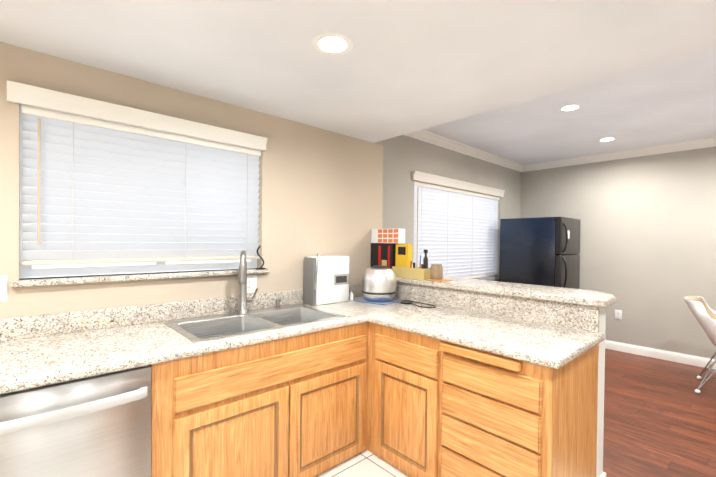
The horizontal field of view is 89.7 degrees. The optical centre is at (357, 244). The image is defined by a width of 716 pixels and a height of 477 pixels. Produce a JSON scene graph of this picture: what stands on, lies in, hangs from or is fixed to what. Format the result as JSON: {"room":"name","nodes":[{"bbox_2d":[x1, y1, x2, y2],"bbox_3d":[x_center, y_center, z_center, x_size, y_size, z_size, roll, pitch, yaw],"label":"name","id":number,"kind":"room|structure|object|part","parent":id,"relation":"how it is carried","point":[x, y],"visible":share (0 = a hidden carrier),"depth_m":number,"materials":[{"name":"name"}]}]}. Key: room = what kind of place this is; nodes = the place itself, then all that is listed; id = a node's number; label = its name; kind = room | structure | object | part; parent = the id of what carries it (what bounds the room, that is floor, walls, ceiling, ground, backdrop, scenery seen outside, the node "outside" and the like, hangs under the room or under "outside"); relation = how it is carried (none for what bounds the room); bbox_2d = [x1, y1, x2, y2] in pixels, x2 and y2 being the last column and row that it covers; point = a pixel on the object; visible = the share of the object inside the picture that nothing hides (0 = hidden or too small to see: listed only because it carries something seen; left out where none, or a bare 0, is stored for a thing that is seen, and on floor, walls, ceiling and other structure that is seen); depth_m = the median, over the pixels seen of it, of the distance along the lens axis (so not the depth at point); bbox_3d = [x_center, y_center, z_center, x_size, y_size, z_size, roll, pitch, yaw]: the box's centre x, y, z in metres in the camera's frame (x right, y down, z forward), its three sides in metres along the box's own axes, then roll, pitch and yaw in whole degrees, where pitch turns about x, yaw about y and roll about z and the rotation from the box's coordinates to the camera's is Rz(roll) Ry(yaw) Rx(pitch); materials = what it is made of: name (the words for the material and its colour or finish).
{"room":"kitchen","nodes":[
{"label":"kitchen","id":0,"kind":"room"},
{"bbox_2d":[0,42,382,341],"bbox_3d":[-1.391,0.219,2.006,4.070,2.244,0.300,0,1,-42],"label":"wall","id":1,"kind":"structure","parent":0,"point":[320,191],"depth_m":2.40,"materials":[{"name":"paint"}]},
{"bbox_2d":[0,275,6,301],"bbox_3d":[-1.609,0.197,1.599,0.075,0.120,0.007,0,1,-42],"label":"outlet","id":2,"kind":"object","parent":1,"relation":"attached to","point":[3,288],"visible":1,"depth_m":1.61,"materials":[{"name":"white plastic"}]},
{"bbox_2d":[19,105,256,278],"bbox_3d":[-1.164,-0.248,2.122,1.208,0.818,0.040,0,1,-42],"label":"kitchen window","id":3,"kind":"structure","parent":1,"relation":"in","point":[37,271],"depth_m":1.95,"materials":[{"name":"white"}]},
{"bbox_2d":[7,80,267,265],"bbox_3d":[-1.117,-0.311,2.048,1.260,0.819,0.115,0,1,-42],"label":"window blind","id":4,"kind":"object","parent":3,"relation":"attached to","point":[104,182],"visible":0.88,"depth_m":1.95,"materials":[{"name":"white plastic"}]},
{"bbox_3d":[-1.122,-0.628,2.076,1.196,0.043,0.056,0,1,-42],"label":"head rail","id":5,"kind":"part","parent":4,"relation":"part of","materials":[{"name":"white plastic"}]},
{"bbox_3d":[-1.130,0.088,2.083,1.192,0.020,0.052,0,1,-42],"label":"rail","id":6,"kind":"part","parent":4,"relation":"part of","materials":[{"name":"beige plastic"}]},
{"label":"pane","id":7,"kind":"part","parent":3,"relation":"part of","materials":[{"name":"glass"}]},
{"bbox_2d":[10,268,269,287],"bbox_3d":[-1.125,0.179,2.087,1.282,0.032,0.136,0,1,-42],"label":"window sill","id":8,"kind":"structure","parent":1,"relation":"attached to","point":[53,281],"depth_m":1.90,"materials":[{"name":"stone"}]},
{"bbox_2d":[256,246,265,268],"bbox_3d":[-0.657,0.085,2.433,0.060,0.159,0.028,0,1,-42],"label":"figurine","id":9,"kind":"object","parent":8,"relation":"on","point":[261,258],"visible":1,"depth_m":2.42,"materials":[{"name":"black metal"}]},
{"bbox_2d":[0,284,363,341],"bbox_3d":[-1.188,0.382,1.975,3.530,0.102,0.020,0,1,-42],"label":"backsplash","id":10,"kind":"structure","parent":1,"relation":"attached to","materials":[{"name":"stone"}]},
{"bbox_2d":[247,275,256,292],"bbox_3d":[-0.729,0.265,2.400,0.120,0.120,0.007,0,1,-42],"label":"outlet","id":11,"kind":"object","parent":1,"relation":"attached to","point":[251,283],"visible":0.69,"depth_m":2.41,"materials":[{"name":"white plastic"}]},
{"bbox_2d":[0,0,715,142],"bbox_3d":[-0.313,-1.086,0.661,4.050,0.416,3.700,0,1,-42],"label":"ceiling","id":12,"kind":"structure","parent":0,"point":[401,67],"depth_m":1.61,"materials":[{"name":"paint"}]},
{"bbox_2d":[312,33,352,54],"bbox_3d":[-0.112,-0.882,1.591,0.184,0.004,0.184,0,1,-42],"label":"recessed light","id":13,"kind":"object","parent":12,"relation":"in","point":[318,38],"depth_m":1.58,"materials":[{"name":"white plastic"}]},
{"bbox_3d":[-0.112,-0.882,1.592,0.124,0.001,0.124,0,1,-42],"label":"ceiling light lens","id":14,"kind":"part","parent":13,"relation":"part of","materials":[{"name":"white glass"}]},
{"bbox_2d":[316,450,408,476],"bbox_3d":[-0.297,1.366,0.725,4.170,0.100,3.700,0,1,-42],"label":"floor","id":15,"kind":"structure","parent":0,"point":[366,463],"depth_m":2.10,"materials":[{"name":"beige tile"}]},
{"bbox_2d":[0,365,151,476],"bbox_3d":[-1.239,0.888,1.453,0.604,0.819,0.642,0,1,-42],"label":"dishwasher","id":16,"kind":"object","parent":15,"relation":"on","point":[96,426],"visible":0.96,"depth_m":1.30,"materials":[{"name":"grey metal"}]},
{"bbox_3d":[-1.033,0.580,1.235,0.552,0.038,0.052,0,1,-42],"label":"handle","id":17,"kind":"part","parent":16,"relation":"part of","materials":[{"name":"silver metal"}]},
{"bbox_2d":[150,322,373,476],"bbox_3d":[-0.555,0.890,2.073,1.240,0.820,0.685,0,1,-42],"label":"base cabinet","id":18,"kind":"object","parent":15,"relation":"on","point":[315,404],"depth_m":1.80,"materials":[{"name":"brown wood"}]},
{"bbox_3d":[-0.572,1.009,1.699,0.553,0.545,0.019,0,1,-42],"label":"sink door","id":19,"kind":"part","parent":18,"relation":"part of","materials":[{"name":"brown wood"}]},
{"bbox_3d":[-0.396,0.894,1.883,1.220,0.819,0.020,0,1,-42],"label":"frame","id":20,"kind":"part","parent":18,"relation":"part of","materials":[{"name":"brown wood"}]},
{"bbox_3d":[-0.158,1.010,2.075,0.549,0.545,0.019,0,1,-42],"label":"sink door","id":21,"kind":"part","parent":18,"relation":"part of","materials":[{"name":"brown wood"}]},
{"bbox_2d":[374,324,598,476],"bbox_3d":[0.648,0.904,2.097,0.684,0.820,1.108,0,1,-42],"label":"base cabinet","id":22,"kind":"object","parent":15,"relation":"on","point":[442,408],"depth_m":1.76,"materials":[{"name":"brown wood"}]},
{"bbox_2d":[0,280,403,393],"bbox_3d":[-0.821,0.371,1.877,3.940,0.215,0.660,0,1,-42],"label":"countertop","id":23,"kind":"structure","parent":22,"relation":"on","point":[32,362],"depth_m":1.67,"materials":[{"name":"stone"}]},
{"bbox_2d":[237,250,257,313],"bbox_3d":[-0.691,0.233,2.247,0.162,0.396,0.158,0,1,-42],"label":"faucet","id":24,"kind":"object","parent":23,"relation":"on","point":[244,300],"visible":1,"depth_m":2.25,"materials":[{"name":"silver metal"}]},
{"bbox_2d":[163,304,345,342],"bbox_3d":[-0.581,0.519,2.117,0.900,0.170,0.538,0,1,-42],"label":"sink","id":25,"kind":"object","parent":23,"relation":"in","point":[206,328],"visible":0.46,"depth_m":2.15,"materials":[{"name":"silver metal"}]},
{"bbox_2d":[275,299,281,307],"bbox_3d":[-0.540,0.401,2.452,0.044,0.062,0.064,0,1,-42],"label":"soap dispenser","id":26,"kind":"object","parent":25,"relation":"on","point":[278,301],"visible":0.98,"depth_m":2.44,"materials":[{"name":"silver metal"}]},
{"bbox_2d":[303,253,348,305],"bbox_3d":[-0.230,0.249,2.709,0.345,0.375,0.162,0,1,-42],"label":"water filter","id":27,"kind":"object","parent":23,"relation":"on","point":[326,280],"visible":0.98,"depth_m":2.64,"materials":[{"name":"white plastic"}]},
{"bbox_3d":[-0.299,0.190,2.577,0.065,0.256,0.061,0,1,-42],"label":"spout","id":28,"kind":"part","parent":27,"relation":"part of","materials":[{"name":"silver metal"}]},
{"bbox_2d":[356,299,402,304],"bbox_3d":[0.163,0.438,2.815,0.270,0.005,0.270,1,1,36],"label":"mat","id":29,"kind":"object","parent":23,"relation":"on","point":[381,303],"visible":0.57,"depth_m":2.74,"materials":[{"name":"blue fabric"}]},
{"bbox_2d":[362,265,396,301],"bbox_3d":[0.165,0.298,2.814,0.274,0.272,0.274,0,1,-42],"label":"rice cooker","id":30,"kind":"object","parent":29,"relation":"on","point":[379,283],"visible":1,"depth_m":2.71,"materials":[{"name":"silver metal"}]},
{"bbox_3d":[0.167,0.170,2.812,0.124,0.014,0.124,0,1,-42],"label":"knob","id":31,"kind":"part","parent":30,"relation":"part of","materials":[{"name":"grey plastic"}]},
{"bbox_3d":[0.260,0.993,2.054,0.019,0.563,0.457,0,1,-42],"label":"door","id":32,"kind":"part","parent":22,"relation":"part of","materials":[{"name":"brown wood"}]},
{"bbox_3d":[0.264,0.628,2.050,0.019,0.148,0.457,0,1,-42],"label":"drawer","id":33,"kind":"part","parent":22,"relation":"part of","materials":[{"name":"brown wood"}]},
{"bbox_3d":[0.595,1.164,1.685,0.019,0.237,0.485,0,1,-42],"label":"drawer","id":34,"kind":"part","parent":22,"relation":"part of","materials":[{"name":"brown wood"}]},
{"bbox_3d":[0.597,0.956,1.683,0.019,0.158,0.485,0,1,-42],"label":"drawer","id":35,"kind":"part","parent":22,"relation":"part of","materials":[{"name":"brown wood"}]},
{"bbox_3d":[0.599,0.791,1.681,0.019,0.152,0.485,0,1,-42],"label":"drawer","id":36,"kind":"part","parent":22,"relation":"part of","materials":[{"name":"brown wood"}]},
{"bbox_2d":[368,276,615,368],"bbox_3d":[0.823,0.387,2.187,1.090,0.215,1.094,0,1,-42],"label":"countertop","id":37,"kind":"structure","parent":22,"relation":"on","point":[552,327],"depth_m":2.07,"materials":[{"name":"stone"}]},
{"bbox_2d":[396,277,415,279],"bbox_3d":[0.230,0.374,2.853,1.070,0.215,0.450,0,1,-42],"label":"countertop","id":38,"kind":"structure","parent":37,"relation":"on","point":[396,277],"depth_m":2.86,"materials":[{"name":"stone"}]},
{"bbox_2d":[371,243,397,268],"bbox_3d":[0.220,0.125,3.085,0.064,0.276,0.256,0,1,-42],"label":"box","id":39,"kind":"object","parent":38,"relation":"on","point":[383,254],"visible":0.6,"depth_m":3.04,"materials":[{"name":"black cardboard"}]},
{"bbox_2d":[371,228,404,242],"bbox_3d":[0.253,-0.073,3.063,0.076,0.121,0.322,0,1,-42],"label":"boxes","id":40,"kind":"object","parent":39,"relation":"on","point":[396,235],"visible":1,"depth_m":3.01,"materials":[{"name":"white cardboard"}]},
{"bbox_2d":[392,244,429,279],"bbox_3d":[0.428,0.132,2.875,0.100,0.272,0.322,0,1,-42],"label":"tray","id":41,"kind":"object","parent":38,"relation":"on","point":[404,267],"visible":0.83,"depth_m":2.88,"materials":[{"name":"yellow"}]},
{"bbox_2d":[423,250,427,268],"bbox_3d":[0.523,0.152,2.785,0.036,0.228,0.036,0,1,-42],"label":"bottle","id":42,"kind":"object","parent":41,"relation":"on","point":[425,261],"depth_m":2.77,"materials":[{"name":"black glass"}]},
{"bbox_2d":[400,300,435,307],"bbox_3d":[0.429,0.439,2.683,0.142,0.011,0.354,0,1,-42],"label":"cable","id":43,"kind":"object","parent":37,"relation":"on","point":[406,302],"visible":0.98,"depth_m":2.69,"materials":[{"name":"black plastic"}]},
{"bbox_2d":[425,278,451,281],"bbox_3d":[0.606,0.266,2.708,0.130,0.012,0.150,0,1,-42],"label":"serving board","id":44,"kind":"object","parent":37,"relation":"on","point":[440,280],"visible":0.73,"depth_m":2.68,"materials":[{"name":"brown wood"}]},
{"bbox_2d":[430,264,442,278],"bbox_3d":[0.594,0.202,2.722,0.092,0.113,0.092,0,1,-42],"label":"glass jar","id":45,"kind":"object","parent":44,"relation":"on","point":[436,271],"visible":1,"depth_m":2.68,"materials":[{"name":"brown"}]},
{"bbox_3d":[0.601,0.635,1.679,0.019,0.141,0.485,0,1,-42],"label":"drawer","id":46,"kind":"part","parent":22,"relation":"part of","materials":[{"name":"brown wood"}]},
{"bbox_3d":[1.036,0.912,1.713,0.630,0.819,0.018,0,1,-42],"label":"panel","id":47,"kind":"part","parent":22,"relation":"part of","materials":[{"name":"brown wood"}]},
{"bbox_2d":[375,135,520,280],"bbox_3d":[1.239,0.067,4.569,3.270,2.560,0.200,0,1,-42],"label":"wall","id":48,"kind":"structure","parent":0,"point":[404,156],"depth_m":3.94,"materials":[{"name":"paint"}]},
{"bbox_2d":[411,171,504,278],"bbox_3d":[1.302,-0.163,4.494,2.020,1.222,0.115,0,1,-42],"label":"window blind","id":49,"kind":"object","parent":48,"relation":"attached to","point":[455,232],"visible":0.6,"depth_m":4.43,"materials":[{"name":"white plastic"}]},
{"bbox_3d":[1.295,-0.659,4.517,1.926,0.043,0.056,0,1,-42],"label":"head rail","id":50,"kind":"part","parent":49,"relation":"part of","materials":[{"name":"white plastic"}]},
{"bbox_3d":[1.282,0.438,4.527,1.922,0.020,0.052,0,1,-42],"label":"rail","id":51,"kind":"part","parent":49,"relation":"part of","materials":[{"name":"beige plastic"}]},
{"bbox_2d":[404,129,523,171],"bbox_3d":[1.347,-1.169,4.454,3.270,0.085,0.080,0,1,-42],"label":"crown molding","id":52,"kind":"structure","parent":48,"relation":"attached to","point":[436,139],"depth_m":4.38,"materials":[{"name":"white"}]},
{"bbox_2d":[478,277,494,279],"bbox_3d":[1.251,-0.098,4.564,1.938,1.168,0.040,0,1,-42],"label":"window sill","id":53,"kind":"structure","parent":48,"relation":"in","point":[486,278],"depth_m":5.05,"materials":[{"name":"white"}]},
{"bbox_2d":[423,49,715,164],"bbox_3d":[2.478,-1.236,3.196,3.490,0.100,3.700,0,1,-42],"label":"ceiling","id":54,"kind":"structure","parent":0,"point":[671,102],"depth_m":3.41,"materials":[{"name":"paint"}]},
{"bbox_2d":[558,104,581,111],"bbox_3d":[1.848,-1.190,3.138,0.184,0.004,0.184,0,1,-42],"label":"recessed light","id":55,"kind":"object","parent":54,"relation":"in","point":[578,105],"depth_m":3.13,"materials":[{"name":"white"}]},
{"bbox_3d":[1.848,-1.190,3.138,0.124,0.001,0.124,0,1,-42],"label":"ceiling light lens","id":56,"kind":"part","parent":55,"relation":"part of","materials":[{"name":"white glass"}]},
{"bbox_2d":[597,137,616,141],"bbox_3d":[2.820,-1.188,4.076,0.184,0.004,0.184,0,1,-42],"label":"recessed light","id":57,"kind":"object","parent":54,"relation":"in","point":[615,138],"visible":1,"depth_m":4.07,"materials":[{"name":"white plastic"}]},
{"bbox_2d":[596,307,605,476],"bbox_3d":[0.743,0.838,2.593,0.120,1.045,1.720,0,1,-42],"label":"wall","id":58,"kind":"structure","parent":0,"point":[601,381],"depth_m":1.95,"materials":[{"name":"paint"}]},
{"bbox_2d":[520,146,715,358],"bbox_3d":[3.708,0.097,4.396,0.150,2.560,3.780,0,1,-42],"label":"wall","id":59,"kind":"structure","parent":0,"point":[648,242],"depth_m":4.45,"materials":[{"name":"paint"}]},
{"bbox_2d":[615,310,621,319],"bbox_3d":[3.364,0.906,4.654,0.007,0.120,0.075,0,1,-42],"label":"outlet","id":60,"kind":"object","parent":59,"relation":"attached to","point":[618,314],"visible":1,"depth_m":4.65,"materials":[{"name":"white plastic"}]},
{"bbox_2d":[522,137,715,171],"bbox_3d":[3.671,-1.140,4.269,0.080,0.085,3.480,0,1,-42],"label":"crown molding","id":61,"kind":"structure","parent":59,"relation":"attached to","point":[682,146],"depth_m":4.55,"materials":[{"name":"white"}]},
{"bbox_2d":[605,340,715,369],"bbox_3d":[3.666,1.323,4.315,0.016,0.110,3.480,0,1,-42],"label":"baseboard","id":62,"kind":"structure","parent":59,"relation":"attached to","point":[665,355],"depth_m":4.33,"materials":[{"name":"white"}]},
{"bbox_2d":[603,348,715,476],"bbox_3d":[2.491,1.399,3.262,3.370,0.050,3.700,0,1,-42],"label":"floor","id":63,"kind":"structure","parent":0,"point":[659,417],"depth_m":2.84,"materials":[{"name":"brown wood"}]},
{"bbox_2d":[499,217,579,288],"bbox_3d":[2.447,0.508,4.815,0.700,1.700,0.816,0,1,-42],"label":"fridge","id":64,"kind":"object","parent":63,"relation":"on","point":[543,251],"visible":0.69,"depth_m":4.56,"materials":[{"name":"black metal"}]},
{"bbox_3d":[2.664,0.710,4.575,0.696,1.166,0.062,0,1,-42],"label":"fridge door","id":65,"kind":"part","parent":64,"relation":"part of","materials":[{"name":"black metal"}]},
{"bbox_3d":[2.674,-0.109,4.568,0.696,0.456,0.062,0,1,-42],"label":"freezer door","id":66,"kind":"part","parent":64,"relation":"part of","materials":[{"name":"black metal"}]},
{"bbox_2d":[684,296,715,393],"bbox_3d":[3.482,0.955,3.372,0.658,0.859,0.650,0,1,-42],"label":"shell chair","id":67,"kind":"object","parent":63,"relation":"on","point":[703,312],"visible":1,"depth_m":3.34,"materials":[{"name":"white plastic"}]},
{"bbox_3d":[3.474,0.752,3.382,0.662,0.446,0.625,0,1,-42],"label":"seat","id":68,"kind":"part","parent":67,"relation":"part of","materials":[{"name":"white plastic"}]}
]}

